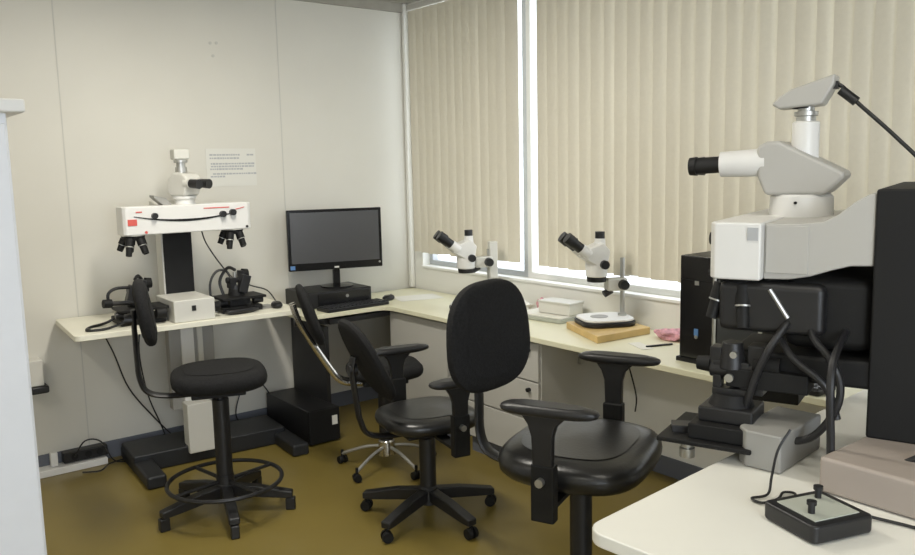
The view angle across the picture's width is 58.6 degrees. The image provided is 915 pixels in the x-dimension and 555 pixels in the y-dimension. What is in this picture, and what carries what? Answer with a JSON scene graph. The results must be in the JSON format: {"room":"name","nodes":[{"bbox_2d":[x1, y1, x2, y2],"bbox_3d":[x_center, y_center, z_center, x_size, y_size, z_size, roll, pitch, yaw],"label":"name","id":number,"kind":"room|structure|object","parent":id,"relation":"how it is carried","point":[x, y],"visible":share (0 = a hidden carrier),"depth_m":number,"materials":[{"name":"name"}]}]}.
{"room":"laboratory","nodes":[
{"label":"laboratory","id":0,"kind":"room"},
{"bbox_2d":[0,0,412,455],"bbox_3d":[-2.334,-0.288,4.313,5.300,2.720,0.120,-7,10,-38],"label":"wall","id":1,"kind":"structure","parent":0,"point":[140,81],"depth_m":4.74,"materials":[{"name":"paint"}]},
{"bbox_2d":[29,357,49,394],"bbox_3d":[-2.239,0.524,4.339,0.094,0.180,0.105,-7,10,-38],"label":"box","id":2,"kind":"object","parent":1,"relation":"attached to","point":[38,386],"visible":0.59,"depth_m":4.31,"materials":[{"name":"grey plastic"}]},
{"bbox_2d":[51,0,89,444],"bbox_3d":[-2.098,-0.307,4.420,0.006,2.720,0.002,-7,10,-38],"label":"trim","id":3,"kind":"structure","parent":1,"relation":"attached to","point":[51,0],"depth_m":4.41,"materials":[{"name":"grey"}]},
{"bbox_2d":[38,387,377,466],"bbox_3d":[-2.265,1.016,4.436,5.000,0.100,0.012,-7,10,-38],"label":"baseboard","id":4,"kind":"structure","parent":1,"relation":"attached to","point":[342,398],"depth_m":5.09,"materials":[{"name":"grey plastic"}]},
{"bbox_2d":[205,148,256,186],"bbox_3d":[-1.371,-0.669,4.952,0.315,0.225,0.002,-7,10,-38],"label":"notice","id":5,"kind":"object","parent":1,"relation":"attached to","point":[225,167],"visible":1,"depth_m":4.95,"materials":[{"name":"white paper"}]},
{"bbox_2d":[275,0,293,380],"bbox_3d":[-1.097,-0.434,5.199,0.006,2.720,0.002,-7,10,-38],"label":"trim","id":6,"kind":"structure","parent":1,"relation":"attached to","point":[275,0],"depth_m":5.14,"materials":[{"name":"grey"}]},
{"bbox_2d":[295,0,402,12],"bbox_3d":[-2.318,-1.599,4.080,5.000,0.060,0.024,-7,10,-38],"label":"trim","id":7,"kind":"structure","parent":1,"relation":"attached to","point":[364,4],"depth_m":5.40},
{"bbox_2d":[401,4,414,286],"bbox_3d":[-0.345,-0.903,5.712,0.038,1.960,0.038,-7,10,-38],"label":"trim","id":8,"kind":"structure","parent":1,"relation":"attached to","point":[404,15],"depth_m":5.69,"materials":[{"name":"white paint"}]},
{"bbox_2d":[40,398,679,554],"bbox_3d":[-0.226,1.417,1.879,5.400,0.100,7.000,-7,10,-38],"label":"floor","id":9,"kind":"structure","parent":0,"point":[109,511],"depth_m":3.85,"materials":[{"name":"plastic"}]},
{"bbox_2d":[0,98,46,554],"bbox_3d":[-1.690,0.444,2.216,0.955,1.802,0.660,-7,10,-38],"label":"tall cabinet","id":10,"kind":"object","parent":9,"relation":"on","point":[22,528],"visible":1,"depth_m":2.20,"materials":[{"name":"metal"}]},
{"bbox_2d":[39,442,107,478],"bbox_3d":[-2.199,1.008,4.425,0.570,0.118,0.090,-7,10,-38],"label":"duct","id":11,"kind":"object","parent":9,"relation":"on","point":[45,471],"depth_m":4.47,"materials":[{"name":"white plastic"}]},
{"bbox_2d":[71,453,77,459],"bbox_3d":[-2.098,0.983,4.470,0.036,0.036,0.005,-7,10,-38],"label":"socket","id":12,"kind":"object","parent":11,"relation":"attached to","point":[72,454],"depth_m":4.47,"materials":[{"name":"black plastic"}]},
{"bbox_2d":[85,451,91,456],"bbox_3d":[-2.043,0.976,4.513,0.036,0.036,0.005,-7,10,-38],"label":"socket","id":13,"kind":"object","parent":11,"relation":"attached to","point":[87,453],"depth_m":4.51,"materials":[{"name":"black plastic"}]},
{"bbox_2d":[96,448,102,454],"bbox_3d":[-1.996,0.970,4.550,0.036,0.036,0.005,-7,10,-38],"label":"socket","id":14,"kind":"object","parent":11,"relation":"attached to","point":[99,451],"depth_m":4.55,"materials":[{"name":"black plastic"}]},
{"bbox_2d":[82,459,123,472],"bbox_3d":[-1.914,1.038,4.534,0.082,0.012,0.331,6,10,42],"label":"cable","id":15,"kind":"object","parent":9,"relation":"on","point":[119,459],"visible":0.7,"depth_m":4.45,"materials":[{"name":"black plastic"}]},
{"bbox_2d":[74,434,164,461],"bbox_3d":[-1.880,0.947,4.575,0.495,0.174,0.068,-7,10,-38],"label":"cable","id":16,"kind":"object","parent":9,"relation":"on","point":[112,458],"visible":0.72,"depth_m":4.48,"materials":[{"name":"black plastic"}]},
{"bbox_2d":[56,297,308,489],"bbox_3d":[-1.506,0.616,4.528,1.170,0.835,0.630,-6,9,-34],"label":"table","id":17,"kind":"object","parent":9,"relation":"on","point":[192,341],"visible":0.7,"depth_m":4.52,"materials":[{"name":"metal"}]},
{"bbox_2d":[85,315,136,331],"bbox_3d":[-1.754,0.205,4.155,0.146,0.092,0.320,3,9,31],"label":"cable","id":18,"kind":"object","parent":17,"relation":"on","point":[88,329],"visible":0.7,"depth_m":4.10,"materials":[{"name":"black plastic"}]},
{"bbox_2d":[106,339,170,432],"bbox_3d":[-1.809,0.618,4.677,0.436,0.798,0.021,-7,10,-38],"label":"cable","id":19,"kind":"object","parent":17,"relation":"hanging from","point":[151,414],"visible":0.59,"depth_m":4.63,"materials":[{"name":"black plastic"}]},
{"bbox_2d":[138,334,165,433],"bbox_3d":[-1.762,0.611,4.721,0.018,0.796,0.149,6,10,41],"label":"cable","id":20,"kind":"object","parent":17,"relation":"hanging from","point":[139,334],"visible":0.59,"depth_m":4.67,"materials":[{"name":"black plastic"}]},
{"bbox_2d":[102,149,265,326],"bbox_3d":[-1.518,-0.239,4.395,0.859,0.895,0.483,-7,9,-36],"label":"microscope","id":21,"kind":"object","parent":17,"relation":"on","point":[172,222],"visible":0.91,"depth_m":4.36,"materials":[{"name":"white metal"}]},
{"bbox_2d":[106,274,142,305],"bbox_3d":[-1.701,0.088,4.218,0.245,0.190,0.163,-7,10,-38],"label":"cable","id":22,"kind":"object","parent":21,"relation":"on","point":[128,301],"depth_m":4.15,"materials":[{"name":"black plastic"}]},
{"bbox_2d":[209,269,230,295],"bbox_3d":[-1.333,0.064,4.577,0.129,0.222,0.044,-7,10,-38],"label":"cable","id":23,"kind":"object","parent":21,"relation":"attached to","point":[218,270],"visible":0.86,"depth_m":4.55,"materials":[{"name":"black plastic"}]},
{"bbox_2d":[218,266,235,294],"bbox_3d":[-1.290,0.030,4.578,0.105,0.190,0.030,-1,8,2],"label":"cable","id":24,"kind":"object","parent":21,"relation":"on","point":[228,280],"depth_m":4.56,"materials":[{"name":"black plastic"}]},
{"bbox_2d":[201,231,275,299],"bbox_3d":[-1.299,-0.055,4.817,0.073,0.484,0.512,5,10,38],"label":"hanging cable","id":25,"kind":"object","parent":21,"relation":"hanging from","point":[201,231],"visible":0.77,"depth_m":4.71,"materials":[{"name":"black plastic"}]},
{"bbox_2d":[225,303,258,314],"bbox_3d":[-1.180,0.171,4.468,0.200,0.049,0.065,-8,10,-43],"label":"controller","id":26,"kind":"object","parent":17,"relation":"on","point":[244,309],"visible":1,"depth_m":4.44,"materials":[{"name":"black plastic"}]},
{"bbox_2d":[259,304,272,309],"bbox_3d":[-1.116,0.168,4.646,0.150,0.005,0.120,-9,11,-43],"label":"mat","id":27,"kind":"object","parent":17,"relation":"on","point":[265,306],"visible":0.24,"depth_m":4.64,"materials":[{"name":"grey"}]},
{"bbox_2d":[271,300,282,308],"bbox_3d":[-1.026,0.152,4.626,0.060,0.038,0.100,-5,9,-28],"label":"computer mouse","id":28,"kind":"object","parent":17,"relation":"on","point":[275,304],"visible":1,"depth_m":4.60,"materials":[{"name":"black plastic"}]},
{"bbox_2d":[124,279,295,539],"bbox_3d":[-1.135,0.557,3.772,0.701,1.138,0.598,-4,8,-20],"label":"swivel chair","id":29,"kind":"object","parent":9,"relation":"on","point":[220,379],"visible":1,"depth_m":3.71,"materials":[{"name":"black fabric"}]},
{"bbox_2d":[266,388,339,445],"bbox_3d":[-0.957,0.853,5.027,0.200,0.210,0.578,-7,10,-38],"label":"computer","id":30,"kind":"object","parent":9,"relation":"on","point":[315,420],"visible":0.91,"depth_m":4.86,"materials":[{"name":"black plastic"}]},
{"bbox_2d":[235,385,269,419],"bbox_3d":[-1.272,0.793,5.127,0.259,0.308,0.030,-7,10,-38],"label":"cable","id":31,"kind":"object","parent":30,"relation":"attached to","point":[263,385],"visible":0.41,"depth_m":5.06,"materials":[{"name":"black plastic"}]},
{"bbox_2d":[289,284,436,482],"bbox_3d":[-0.487,0.523,4.350,0.770,1.022,0.544,-3,8,-16],"label":"swivel chair","id":32,"kind":"object","parent":9,"relation":"on","point":[413,368],"visible":0.72,"depth_m":4.23,"materials":[{"name":"silver metal"}]},
{"bbox_2d":[338,319,496,543],"bbox_3d":[-0.158,0.633,3.716,0.719,0.961,0.787,-5,9,-26],"label":"swivel chair","id":33,"kind":"object","parent":9,"relation":"on","point":[427,419],"visible":0.9,"depth_m":3.60,"materials":[{"name":"black plastic"}]},
{"bbox_2d":[390,311,471,436],"bbox_3d":[-0.044,0.562,5.126,0.499,0.720,0.600,-7,10,-38],"label":"base cabinet","id":34,"kind":"object","parent":9,"relation":"on","point":[404,328],"visible":0.18,"depth_m":4.90,"materials":[{"name":"grey laminate"}]},
{"bbox_2d":[468,342,604,453],"bbox_3d":[0.421,0.633,4.523,0.518,0.720,0.590,-7,10,-38],"label":"base cabinet","id":35,"kind":"object","parent":9,"relation":"on","point":[552,374],"visible":0.27,"depth_m":4.29,"materials":[{"name":"grey laminate"}]},
{"bbox_2d":[446,278,662,554],"bbox_3d":[0.369,0.620,2.797,0.736,1.209,0.797,3,9,28],"label":"swivel chair","id":36,"kind":"object","parent":9,"relation":"on","point":[564,450],"visible":1,"depth_m":2.73,"materials":[{"name":"black leather"}]},
{"bbox_2d":[287,288,863,406],"bbox_3d":[0.298,0.658,4.232,1.128,0.755,3.405,-7,10,-38],"label":"countertop","id":37,"kind":"structure","parent":9,"relation":"on","point":[311,377],"depth_m":4.87,"materials":[{"name":"laminate"}]},
{"bbox_2d":[285,282,370,308],"bbox_3d":[-0.822,0.115,5.218,0.460,0.105,0.312,-7,9,-36],"label":"desktop computer","id":38,"kind":"object","parent":37,"relation":"on","point":[319,296],"visible":0.65,"depth_m":5.12,"materials":[{"name":"black plastic"}]},
{"bbox_2d":[285,207,382,287],"bbox_3d":[-0.781,-0.191,5.222,0.610,0.498,0.210,-4,8,-21],"label":"monitor","id":39,"kind":"object","parent":38,"relation":"on","point":[340,238],"visible":1,"depth_m":5.20,"materials":[{"name":"black plastic"}]},
{"bbox_2d":[317,298,388,312],"bbox_3d":[-0.644,0.172,5.055,0.450,0.026,0.140,-8,10,-40],"label":"keyboard","id":40,"kind":"object","parent":37,"relation":"on","point":[353,305],"visible":1,"depth_m":5.01,"materials":[{"name":"black plastic"}]},
{"bbox_2d":[382,294,394,300],"bbox_3d":[-0.449,0.129,5.305,0.060,0.038,0.100,4,9,32],"label":"computer mouse","id":41,"kind":"object","parent":37,"relation":"on","point":[389,297],"visible":0.93,"depth_m":5.28,"materials":[{"name":"black plastic"}]},
{"bbox_2d":[394,293,443,301],"bbox_3d":[-0.265,0.132,5.387,0.297,0.001,0.210,-4,8,-23],"label":"paper sheet","id":42,"kind":"object","parent":37,"relation":"on","point":[422,296],"visible":0.86,"depth_m":5.38,"materials":[{"name":"white paper"}]},
{"bbox_2d":[433,230,497,308],"bbox_3d":[0.053,-0.046,4.859,0.379,0.480,0.250,-3,8,-14],"label":"microscope","id":43,"kind":"object","parent":37,"relation":"on","point":[464,250],"visible":0.62,"depth_m":4.82,"materials":[{"name":"white plastic"}]},
{"bbox_2d":[524,299,533,309],"bbox_3d":[0.368,0.161,4.836,0.150,0.063,0.127,6,11,44],"label":"crumpled paper","id":44,"kind":"object","parent":37,"relation":"on","point":[528,305],"visible":0.24,"depth_m":4.79,"materials":[{"name":"white paper"}]},
{"bbox_2d":[527,307,582,323],"bbox_3d":[0.517,0.211,4.568,0.220,0.029,0.340,-9,11,-44],"label":"tray","id":45,"kind":"object","parent":37,"relation":"on","point":[533,314],"visible":0.44,"depth_m":4.47,"materials":[{"name":"grey plastic"}]},
{"bbox_2d":[538,297,583,315],"bbox_3d":[0.574,0.162,4.543,0.128,0.069,0.228,-9,11,-44],"label":"storage box","id":46,"kind":"object","parent":45,"relation":"on","point":[560,306],"visible":1,"depth_m":4.49,"materials":[{"name":"white plastic"}]},
{"bbox_2d":[567,321,649,343],"bbox_3d":[0.752,0.262,4.126,0.353,0.035,0.402,-4,8,-22],"label":"wooden board","id":47,"kind":"object","parent":37,"relation":"on","point":[597,335],"visible":0.72,"depth_m":4.01,"materials":[{"name":"brown wood"}]},
{"bbox_2d":[558,231,635,327],"bbox_3d":[0.704,0.001,4.142,0.374,0.473,0.250,-3,8,-11],"label":"microscope","id":48,"kind":"object","parent":47,"relation":"on","point":[595,255],"visible":1,"depth_m":4.10,"materials":[{"name":"white plastic"}]},
{"bbox_2d":[629,342,653,349],"bbox_3d":[0.857,0.320,3.812,0.060,0.001,0.150,-3,8,-13],"label":"paper sheet","id":49,"kind":"object","parent":37,"relation":"on","point":[639,345],"visible":1,"depth_m":3.81,"materials":[{"name":"white paper"}]},
{"bbox_2d":[646,343,672,346],"bbox_3d":[0.941,0.316,3.802,0.140,0.008,0.012,-4,8,-18],"label":"pen","id":50,"kind":"object","parent":37,"relation":"on","point":[666,343],"visible":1,"depth_m":3.80,"materials":[{"name":"black plastic"}]},
{"bbox_2d":[654,328,679,340],"bbox_3d":[1.029,0.272,3.947,0.124,0.051,0.191,-7,10,-38],"label":"crumpled cloth","id":51,"kind":"object","parent":37,"relation":"on","point":[672,334],"visible":0.78,"depth_m":3.91,"materials":[{"name":"pink fabric"}]},
{"bbox_2d":[676,251,757,363],"bbox_3d":[1.141,0.123,3.521,0.340,0.458,0.215,-7,10,-38],"label":"computer tower","id":52,"kind":"object","parent":37,"relation":"on","point":[699,332],"visible":0.56,"depth_m":3.43,"materials":[{"name":"black plastic"}]},
{"bbox_2d":[808,383,835,395],"bbox_3d":[1.210,0.390,3.140,0.140,0.026,0.440,-7,10,-39],"label":"keyboard","id":53,"kind":"object","parent":37,"relation":"on","point":[817,390],"visible":0.09,"depth_m":2.95,"materials":[{"name":"black plastic"}]},
{"bbox_2d":[592,389,914,554],"bbox_3d":[1.316,0.872,2.142,2.050,0.845,0.860,-8,10,-42],"label":"table","id":54,"kind":"object","parent":9,"relation":"on","point":[711,510],"visible":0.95,"depth_m":1.74,"materials":[{"name":"laminate"}]},
{"bbox_2d":[750,429,795,503],"bbox_3d":[0.736,0.430,1.846,0.168,0.130,0.086,-7,10,-38],"label":"cable","id":55,"kind":"object","parent":54,"relation":"on","point":[753,498],"visible":0.8,"depth_m":1.86,"materials":[{"name":"black plastic"}]},
{"bbox_2d":[656,74,914,518],"bbox_3d":[1.118,-0.031,2.114,0.934,1.004,1.124,-8,10,-42],"label":"microscope","id":56,"kind":"object","parent":54,"relation":"on","point":[829,292],"visible":1,"depth_m":2.03,"materials":[{"name":"white metal"}]},
{"bbox_2d":[765,484,871,543],"bbox_3d":[0.748,0.482,1.695,0.156,0.066,0.148,-4,8,-20],"label":"controller","id":57,"kind":"object","parent":54,"relation":"on","point":[817,516],"visible":1,"depth_m":1.66,"materials":[{"name":"black plastic"}]},
{"bbox_2d":[871,515,914,528],"bbox_3d":[0.973,0.513,1.604,0.044,0.022,0.375,-8,10,-42],"label":"cable","id":58,"kind":"object","parent":54,"relation":"on","point":[873,517],"visible":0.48,"depth_m":1.69,"materials":[{"name":"black plastic"}]},
{"bbox_2d":[379,0,418,3],"bbox_3d":[-0.286,-1.377,1.503,5.400,0.100,7.000,-7,10,-38],"label":"ceiling","id":59,"kind":"structure","parent":0,"point":[395,1],"depth_m":5.50,"materials":[{"name":"white paint"}]},
{"bbox_2d":[407,0,825,467],"bbox_3d":[1.763,-0.235,3.261,0.140,2.720,6.600,-7,10,-38],"label":"wall","id":60,"kind":"structure","parent":0,"point":[663,397],"depth_m":4.26,"materials":[{"name":"white paint"}]},
{"bbox_2d":[430,0,527,276],"bbox_3d":[0.119,-0.911,5.290,0.050,1.740,1.015,-7,10,-38],"label":"window","id":61,"kind":"structure","parent":60,"relation":"in","point":[434,260],"depth_m":4.94,"materials":[{"name":"silver metal"}]},
{"bbox_2d":[406,0,520,262],"bbox_3d":[0.021,-0.954,5.179,0.045,1.663,1.080,-7,10,-38],"label":"vertical blind","id":62,"kind":"object","parent":61,"relation":"attached to","point":[464,72],"visible":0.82,"depth_m":5.12,"materials":[{"name":"grey fabric"}]},
{"bbox_2d":[422,265,679,303],"bbox_3d":[1.364,0.156,3.740,0.050,0.018,5.170,-7,10,-38],"label":"trim","id":63,"kind":"structure","parent":60,"relation":"attached to","point":[521,279],"depth_m":4.65,"materials":[{"name":"white paint"}]},
{"bbox_2d":[525,0,680,297],"bbox_3d":[1.099,-0.766,4.053,0.050,1.740,2.155,-7,10,-38],"label":"window","id":64,"kind":"structure","parent":60,"relation":"in","point":[533,272],"depth_m":4.84,"materials":[{"name":"white metal"}]},
{"bbox_2d":[536,0,914,282],"bbox_3d":[1.692,-0.706,3.071,0.045,1.663,3.998,-7,10,-38],"label":"vertical blind","id":65,"kind":"object","parent":64,"relation":"attached to","point":[629,92],"visible":0.66,"depth_m":3.85,"materials":[{"name":"grey fabric"}]},
{"bbox_2d":[629,369,636,411],"bbox_3d":[0.930,0.588,4.296,0.033,0.254,0.068,-5,9,-26],"label":"cable","id":66,"kind":"object","parent":60,"relation":"attached to","point":[629,369],"visible":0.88,"depth_m":4.28,"materials":[{"name":"black plastic"}]},
{"bbox_2d":[652,455,703,479],"bbox_3d":[1.731,1.071,3.389,0.012,0.100,6.570,-7,10,-38],"label":"baseboard","id":67,"kind":"structure","parent":60,"relation":"attached to","point":[667,466],"depth_m":4.16,"materials":[{"name":"grey plastic"}]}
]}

